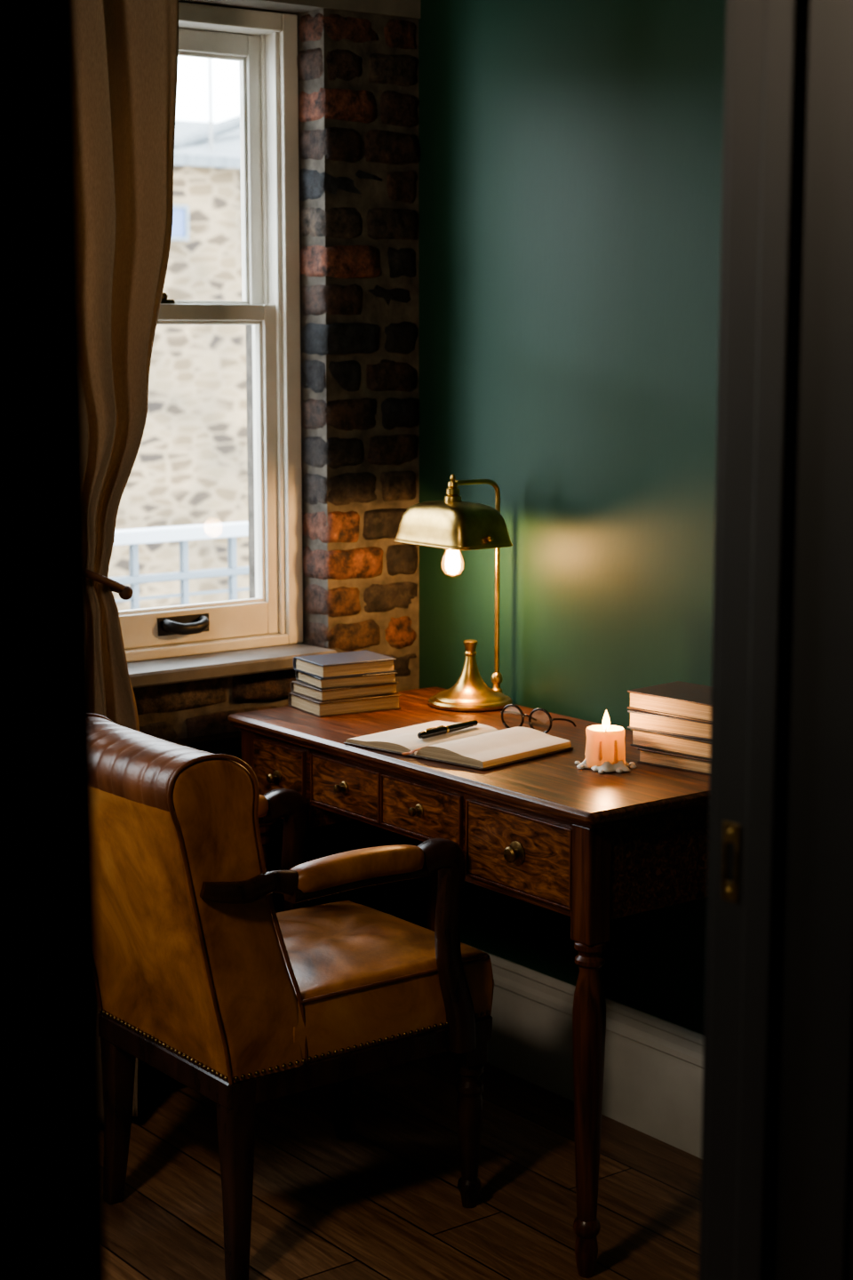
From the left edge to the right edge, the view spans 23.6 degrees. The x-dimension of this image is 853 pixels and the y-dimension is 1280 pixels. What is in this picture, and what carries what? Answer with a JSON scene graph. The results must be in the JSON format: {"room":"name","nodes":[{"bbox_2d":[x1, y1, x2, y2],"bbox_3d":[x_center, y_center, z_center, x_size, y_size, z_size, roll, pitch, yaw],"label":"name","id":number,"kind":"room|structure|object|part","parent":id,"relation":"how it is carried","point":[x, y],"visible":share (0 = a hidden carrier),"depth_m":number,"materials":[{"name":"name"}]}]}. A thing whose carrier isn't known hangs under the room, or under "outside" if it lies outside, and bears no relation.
{"room":"office","nodes":[
{"label":"office","id":0,"kind":"room"},
{"bbox_2d":[137,8,419,1099],"bbox_3d":[-1.296,-0.084,3.442,3.000,2.090,0.294,-7,11,-37],"label":"brick wall","id":1,"kind":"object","parent":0,"point":[404,286],"visible":0.17,"depth_m":4.09,"materials":[{"name":"brown brick"}]},
{"bbox_2d":[124,1,303,662],"bbox_3d":[-0.595,-0.583,3.926,0.746,1.242,0.157,-7,11,-37],"label":"window frame","id":2,"kind":"structure","parent":1,"relation":"attached to","point":[191,16],"depth_m":4.06,"materials":[{"name":"paint"}]},
{"bbox_2d":[161,615,209,634],"bbox_3d":[-0.468,-0.028,4.013,0.102,0.032,0.036,-7,11,-37],"label":"lift grip","id":3,"kind":"object","parent":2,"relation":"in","point":[203,623],"visible":1,"depth_m":4.00,"materials":[{"name":"metal"}]},
{"bbox_2d":[119,27,279,648],"bbox_3d":[-0.587,-0.575,3.916,0.672,1.184,0.084,-7,11,-37],"label":"window","id":4,"kind":"structure","parent":2,"relation":"attached to","point":[164,296],"depth_m":4.07,"materials":[{"name":"white paint"}]},
{"bbox_3d":[-0.516,-0.651,3.933,0.060,0.008,0.035,-7,11,-37],"label":"sash catch","id":5,"kind":"part","parent":4,"relation":"part of","materials":[{"name":"black metal"}]},
{"bbox_2d":[157,613,208,636],"bbox_3d":[-0.479,-0.030,4.028,0.116,0.036,0.003,-7,11,-37],"label":"plate","id":6,"kind":"object","parent":4,"relation":"attached to","point":[185,619],"depth_m":4.02,"materials":[{"name":"black metal"}]},
{"bbox_2d":[118,320,265,615],"bbox_3d":[-0.572,-0.330,3.934,0.606,0.565,0.016,-7,11,-37],"label":"bead","id":7,"kind":"object","parent":4,"relation":"attached to","point":[261,597],"visible":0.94,"depth_m":4.09,"materials":[{"name":"paint"}]},
{"bbox_3d":[-0.573,-0.314,3.938,0.672,0.661,0.038,-7,11,-37],"label":"lower sash","id":8,"kind":"part","parent":4,"relation":"part of","materials":[{"name":"white wood"}]},
{"bbox_2d":[174,50,249,303],"bbox_3d":[-0.600,-0.883,3.887,0.606,0.483,0.016,-7,11,-37],"label":"bead","id":9,"kind":"object","parent":4,"relation":"attached to","point":[242,60],"visible":0.65,"depth_m":4.05,"materials":[{"name":"paint"}]},
{"bbox_3d":[-0.601,-0.884,3.888,0.672,0.563,0.037,-7,11,-37],"label":"upper sash","id":10,"kind":"part","parent":4,"relation":"part of","materials":[{"name":"white wood"}]},
{"bbox_2d":[260,32,285,633],"bbox_3d":[-0.572,-0.570,3.897,0.674,1.190,0.057,-7,11,-37],"label":"beads","id":11,"kind":"object","parent":2,"relation":"attached to","point":[276,35],"visible":0.7,"depth_m":4.07,"materials":[{"name":"paint"}]},
{"bbox_2d":[127,642,336,687],"bbox_3d":[-0.546,0.054,3.958,0.744,0.027,0.248,-7,11,-37],"label":"sill","id":12,"kind":"structure","parent":1,"relation":"on","point":[277,658],"depth_m":3.95,"materials":[{"name":"wood"}]},
{"bbox_2d":[132,11,419,1094],"bbox_3d":[-1.234,-0.071,3.359,3.005,2.091,0.117,-7,11,-37],"label":"brickwork","id":13,"kind":"object","parent":1,"relation":"attached to","point":[353,106],"visible":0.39,"depth_m":4.07,"materials":[{"name":"brick"}]},
{"bbox_2d":[178,0,420,18],"bbox_3d":[-1.294,-1.393,3.241,3.000,0.560,0.300,-7,11,-37],"label":"band","id":14,"kind":"object","parent":1,"relation":"attached to","point":[398,8],"visible":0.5,"depth_m":3.95,"materials":[{"name":"brown wood"}]},
{"bbox_2d":[73,0,178,1124],"bbox_3d":[-0.646,-0.231,3.575,0.524,2.280,0.153,-4,10,-26],"label":"curtain","id":15,"kind":"object","parent":14,"relation":"hanging from","point":[126,52],"visible":0.41,"depth_m":3.60,"materials":[{"name":"fabric"}]},
{"bbox_3d":[-0.619,-0.120,3.615,0.198,0.094,0.117,-7,11,-37],"label":"tie cord","id":16,"kind":"part","parent":15,"relation":"part of","materials":[{"name":"brown plastic"}]},
{"bbox_2d":[101,1051,701,1279],"bbox_3d":[0.042,1.237,1.873,3.200,0.050,4.700,-7,11,-37],"label":"floor","id":17,"kind":"structure","parent":0,"point":[383,1201],"depth_m":3.55,"materials":[{"name":"brown wood"}]},
{"bbox_2d":[91,713,494,1279],"bbox_3d":[-0.264,0.547,3.408,0.628,0.856,0.509,-7,11,-37],"label":"leather armchair","id":18,"kind":"object","parent":17,"relation":"on","point":[243,1004],"visible":0.91,"depth_m":3.21,"materials":[{"name":"brown leather"}]},
{"bbox_3d":[-0.522,0.798,3.485,0.052,0.336,0.052,-7,11,-37],"label":"leg","id":19,"kind":"part","parent":18,"relation":"part of","materials":[{"name":"brown wood"}]},
{"bbox_3d":[-0.294,0.843,3.190,0.052,0.336,0.052,-7,11,-37],"label":"leg","id":20,"kind":"part","parent":18,"relation":"part of","materials":[{"name":"brown wood"}]},
{"bbox_3d":[-0.268,0.377,3.092,0.161,0.043,0.031,-6,10,-34],"label":"arm","id":21,"kind":"part","parent":18,"relation":"part of","materials":[{"name":"brown wood"}]},
{"bbox_3d":[-0.382,0.322,3.572,0.266,0.028,0.034,-7,11,-37],"label":"arm rail","id":22,"kind":"part","parent":18,"relation":"part of","materials":[{"name":"brown wood"}]},
{"bbox_3d":[-0.242,0.448,3.694,0.124,0.369,0.052,-7,11,-37],"label":"arm","id":23,"kind":"part","parent":18,"relation":"part of","materials":[{"name":"brown wood"}]},
{"bbox_3d":[-0.223,0.654,3.456,0.523,0.044,0.422,-7,11,-37],"label":"rail","id":24,"kind":"part","parent":18,"relation":"part of","materials":[{"name":"brown wood"}]},
{"bbox_3d":[-0.155,0.794,3.768,0.048,0.256,0.048,-7,11,-37],"label":"leg","id":25,"kind":"part","parent":18,"relation":"part of","materials":[{"name":"brown wood"}]},
{"bbox_3d":[-0.105,0.377,3.214,0.266,0.028,0.034,-7,11,-37],"label":"arm rail","id":26,"kind":"part","parent":18,"relation":"part of","materials":[{"name":"brown wood"}]},
{"bbox_3d":[-0.175,0.558,3.478,0.405,0.140,0.420,-7,11,-37],"label":"seat","id":27,"kind":"part","parent":18,"relation":"part of","materials":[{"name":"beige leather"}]},
{"bbox_3d":[0.030,0.502,3.342,0.124,0.369,0.052,-7,11,-37],"label":"arm","id":28,"kind":"part","parent":18,"relation":"part of","materials":[{"name":"brown wood"}]},
{"bbox_3d":[0.073,0.839,3.473,0.048,0.256,0.048,-7,11,-37],"label":"leg","id":29,"kind":"part","parent":18,"relation":"part of","materials":[{"name":"brown wood"}]},
{"bbox_2d":[228,687,709,1278],"bbox_3d":[0.133,0.553,3.676,0.506,0.760,1.032,-7,11,-37],"label":"writing desk","id":30,"kind":"object","parent":17,"relation":"on","point":[588,846],"visible":0.66,"depth_m":3.26,"materials":[{"name":"brown wood"}]},
{"bbox_3d":[-0.321,0.621,3.936,0.052,0.548,0.052,-7,11,-37],"label":"leg","id":31,"kind":"part","parent":30,"relation":"part of","materials":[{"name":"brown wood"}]},
{"bbox_3d":[-0.284,0.256,3.778,0.021,0.026,0.026,-7,11,-37],"label":"drawer knob","id":32,"kind":"part","parent":30,"relation":"part of","materials":[{"name":"gold metal"}]},
{"bbox_3d":[-0.270,0.254,3.789,0.016,0.118,0.165,-7,11,-37],"label":"drawer","id":33,"kind":"part","parent":30,"relation":"part of","materials":[{"name":"brown wood"}]},
{"bbox_3d":[-0.154,0.262,3.613,0.021,0.023,0.023,-7,11,-37],"label":"drawer knob","id":34,"kind":"part","parent":30,"relation":"part of","materials":[{"name":"gold metal"}]},
{"bbox_2d":[288,649,401,717],"bbox_3d":[-0.158,0.082,3.924,0.176,0.098,0.136,-5,10,-29],"label":"book stack","id":35,"kind":"object","parent":30,"relation":"on","point":[348,683],"visible":1,"depth_m":3.88,"materials":[{"name":"beige paper"}]},
{"bbox_3d":[-0.139,0.261,3.624,0.016,0.082,0.203,-7,11,-37],"label":"drawer","id":36,"kind":"part","parent":30,"relation":"part of","materials":[{"name":"brown wood"}]},
{"bbox_3d":[-0.020,0.289,3.440,0.021,0.023,0.023,-7,11,-37],"label":"drawer knob","id":37,"kind":"part","parent":30,"relation":"part of","materials":[{"name":"gold metal"}]},
{"bbox_3d":[-0.005,0.287,3.451,0.016,0.082,0.214,-7,11,-37],"label":"drawer","id":38,"kind":"part","parent":30,"relation":"part of","materials":[{"name":"brown wood"}]},
{"bbox_3d":[0.023,0.581,4.196,0.052,0.548,0.052,-7,11,-37],"label":"leg","id":39,"kind":"part","parent":30,"relation":"part of","materials":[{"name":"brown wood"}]},
{"bbox_2d":[393,473,512,711],"bbox_3d":[0.072,-0.095,3.917,0.198,0.448,0.235,-7,11,-37],"label":"desk lamp","id":40,"kind":"object","parent":30,"relation":"on","point":[452,524],"visible":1,"depth_m":3.87,"materials":[{"name":"gold metal"}]},
{"bbox_2d":[444,473,461,502],"bbox_3d":[0.050,-0.253,3.877,0.041,0.122,0.041,-7,11,-37],"label":"finial","id":41,"kind":"object","parent":40,"relation":"attached to","point":[452,492],"depth_m":3.86,"materials":[{"name":"gold metal"}]},
{"bbox_3d":[0.050,-0.224,3.882,0.144,0.079,0.222,-7,11,-37],"label":"lamp shade","id":42,"kind":"part","parent":40,"relation":"part of","materials":[{"name":"gold metal"}]},
{"bbox_2d":[344,720,573,769],"bbox_3d":[0.049,0.174,3.554,0.327,0.024,0.260,8,12,42],"label":"open notebook","id":43,"kind":"object","parent":30,"relation":"on","point":[479,747],"visible":0.99,"depth_m":3.50,"materials":[{"name":"paper"}]},
{"bbox_2d":[417,720,478,738],"bbox_3d":[0.038,0.155,3.592,0.014,0.017,0.157,7,11,40],"label":"pen","id":44,"kind":"object","parent":43,"relation":"on","point":[429,732],"visible":1,"depth_m":3.58,"materials":[{"name":"black paint"}]},
{"bbox_3d":[0.136,0.339,3.235,0.021,0.039,0.039,-7,11,-37],"label":"drawer knob","id":45,"kind":"part","parent":30,"relation":"part of","materials":[{"name":"gold metal"}]},
{"bbox_3d":[0.150,0.337,3.246,0.016,0.120,0.252,-7,11,-37],"label":"drawer","id":46,"kind":"part","parent":30,"relation":"part of","materials":[{"name":"brown wood"}]},
{"bbox_2d":[500,704,576,733],"bbox_3d":[0.208,0.138,3.720,0.120,0.049,0.095,7,11,38],"label":"eyeglasses","id":47,"kind":"object","parent":30,"relation":"on","point":[503,711],"visible":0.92,"depth_m":3.69,"materials":[{"name":"black metal"}]},
{"bbox_3d":[0.253,0.734,3.195,0.052,0.548,0.052,-7,11,-37],"label":"leg","id":48,"kind":"part","parent":30,"relation":"part of","materials":[{"name":"brown wood"}]},
{"bbox_2d":[575,724,636,773],"bbox_3d":[0.299,0.164,3.389,0.094,0.099,0.105,-7,11,-37],"label":"pillar candle","id":49,"kind":"object","parent":30,"relation":"on","point":[605,747],"visible":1,"depth_m":3.37,"materials":[{"name":"pink wax"}]},
{"bbox_2d":[627,680,711,775],"bbox_3d":[0.464,0.148,3.426,0.227,0.117,0.157,8,12,43],"label":"book stack","id":50,"kind":"object","parent":30,"relation":"on","point":[670,723],"visible":0.43,"depth_m":3.39,"materials":[{"name":"beige paper"}]},
{"bbox_2d":[418,0,726,1034],"bbox_3d":[1.273,-0.239,2.601,0.100,2.650,4.700,-7,11,-37],"label":"wall","id":51,"kind":"structure","parent":0,"point":[571,151],"depth_m":3.80,"materials":[{"name":"green paint"}]},
{"bbox_2d":[474,947,703,1158],"bbox_3d":[0.615,0.847,3.535,0.022,0.222,2.068,-7,11,-37],"label":"baseboard","id":52,"kind":"structure","parent":51,"relation":"attached to","point":[653,1076],"depth_m":3.85,"materials":[{"name":"paint"}]},
{"bbox_3d":[0.109,-0.084,1.584,3.000,2.650,0.160,-7,11,-37],"label":"wall","id":53,"kind":"structure","parent":0,"visible":0},
{"bbox_2d":[0,745,17,1279],"bbox_3d":[0.086,0.202,1.485,0.883,2.114,0.028,-7,11,-37],"label":"trim","id":54,"kind":"structure","parent":53,"relation":"attached to","point":[8,1248],"depth_m":1.22,"materials":[{"name":"grey paint"}]},
{"bbox_2d":[0,384,28,1279],"bbox_3d":[0.084,0.207,1.488,0.859,2.102,0.022,-7,11,-37],"label":"trim","id":55,"kind":"structure","parent":53,"relation":"attached to","point":[5,729],"depth_m":1.21,"materials":[{"name":"grey paint"}]},
{"bbox_2d":[0,0,70,1279],"bbox_3d":[0.082,0.212,1.492,0.839,2.092,0.015,-7,11,-37],"label":"trim","id":56,"kind":"structure","parent":53,"relation":"attached to","point":[22,361],"depth_m":1.21,"materials":[{"name":"grey paint"}]},
{"bbox_2d":[34,0,89,1279],"bbox_3d":[0.083,0.228,1.493,0.775,2.060,0.018,-7,11,-37],"label":"trim","id":57,"kind":"structure","parent":53,"relation":"attached to","point":[46,37],"depth_m":1.22,"materials":[{"name":"grey paint"}]},
{"bbox_2d":[56,0,852,1279],"bbox_3d":[0.081,0.234,1.496,0.751,2.048,0.012,-7,11,-37],"label":"trim","id":58,"kind":"structure","parent":53,"relation":"attached to","point":[65,8],"depth_m":1.23,"materials":[{"name":"grey paint"}]},
{"bbox_2d":[698,0,732,1279],"bbox_3d":[-0.028,0.212,1.638,0.751,2.048,0.012,-7,11,-37],"label":"trim","id":59,"kind":"structure","parent":53,"relation":"attached to","point":[729,3],"depth_m":1.83,"materials":[{"name":"grey paint"}]},
{"bbox_2d":[704,0,852,1279],"bbox_3d":[0.026,0.219,1.566,0.765,2.055,0.168,-7,11,-37],"label":"lining","id":60,"kind":"object","parent":53,"relation":"attached to","point":[813,1141],"visible":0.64,"depth_m":1.75,"materials":[{"name":"grey paint"}]},
{"bbox_2d":[721,820,740,903],"bbox_3d":[0.272,0.199,1.831,0.003,0.072,0.020,-7,11,-37],"label":"strike plate","id":61,"kind":"object","parent":60,"relation":"attached to","point":[732,831],"visible":1,"depth_m":1.83,"materials":[{"name":"gold metal"}]},
{"bbox_2d":[735,0,804,1279],"bbox_3d":[0.016,0.230,1.582,0.715,2.030,0.035,-7,11,-37],"label":"door frame","id":62,"kind":"object","parent":60,"relation":"attached to","point":[784,19],"visible":0.5,"depth_m":1.75,"materials":[{"name":"grey paint"}]},
{"bbox_3d":[-1.974,3.211,12.335,22.000,0.100,13.690,-7,11,-37],"label":"ground","id":63,"kind":"structure","parent":0,"visible":0},
{"bbox_2d":[108,164,248,610],"bbox_3d":[-0.787,0.548,10.359,18.000,5.760,0.400,-7,11,-37],"label":"stone wall","id":64,"kind":"structure","parent":63,"relation":"on","point":[189,468],"depth_m":9.60,"materials":[{"name":"beige stone"}]},
{"bbox_2d":[171,204,189,240],"bbox_3d":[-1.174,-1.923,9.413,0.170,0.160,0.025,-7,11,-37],"label":"window","id":65,"kind":"structure","parent":64,"relation":"in","point":[179,213],"depth_m":9.44,"materials":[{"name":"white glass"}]},
{"bbox_2d":[173,119,240,167],"bbox_3d":[-1.312,-2.591,10.576,18.000,0.460,2.270,-7,11,-37],"label":"slate roof","id":66,"kind":"structure","parent":64,"relation":"on","point":[226,153],"depth_m":9.70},
{"bbox_2d":[174,114,239,148],"bbox_3d":[-1.050,-2.692,10.713,0.070,0.609,3.088,1,9,8],"label":"coping","id":67,"kind":"object","parent":66,"relation":"on","point":[199,135],"visible":0.31,"depth_m":10.19,"materials":[{"name":"stone"}]},
{"bbox_2d":[208,58,213,151],"bbox_3d":[-1.025,-3.399,9.574,0.020,2.400,0.020,-7,11,-37],"label":"mast","id":68,"kind":"object","parent":66,"relation":"on","point":[210,60],"visible":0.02,"depth_m":9.70,"materials":[{"name":"concrete"}]},
{"label":"outside","id":69,"kind":"structure","parent":0,"visible":0},
{"bbox_2d":[109,520,248,609],"bbox_3d":[-0.751,0.329,4.866,7.500,1.085,1.120,-7,11,-37],"label":"balcony railing","id":70,"kind":"object","parent":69,"point":[182,534],"visible":0.02,"depth_m":5.38,"materials":[{"name":"white painted metal"}]},
{"bbox_3d":[-1.006,-0.240,5.116,7.500,0.035,0.060,-7,11,-37],"label":"rail","id":71,"kind":"part","parent":70,"relation":"part of","materials":[{"name":"grey"}]}
]}

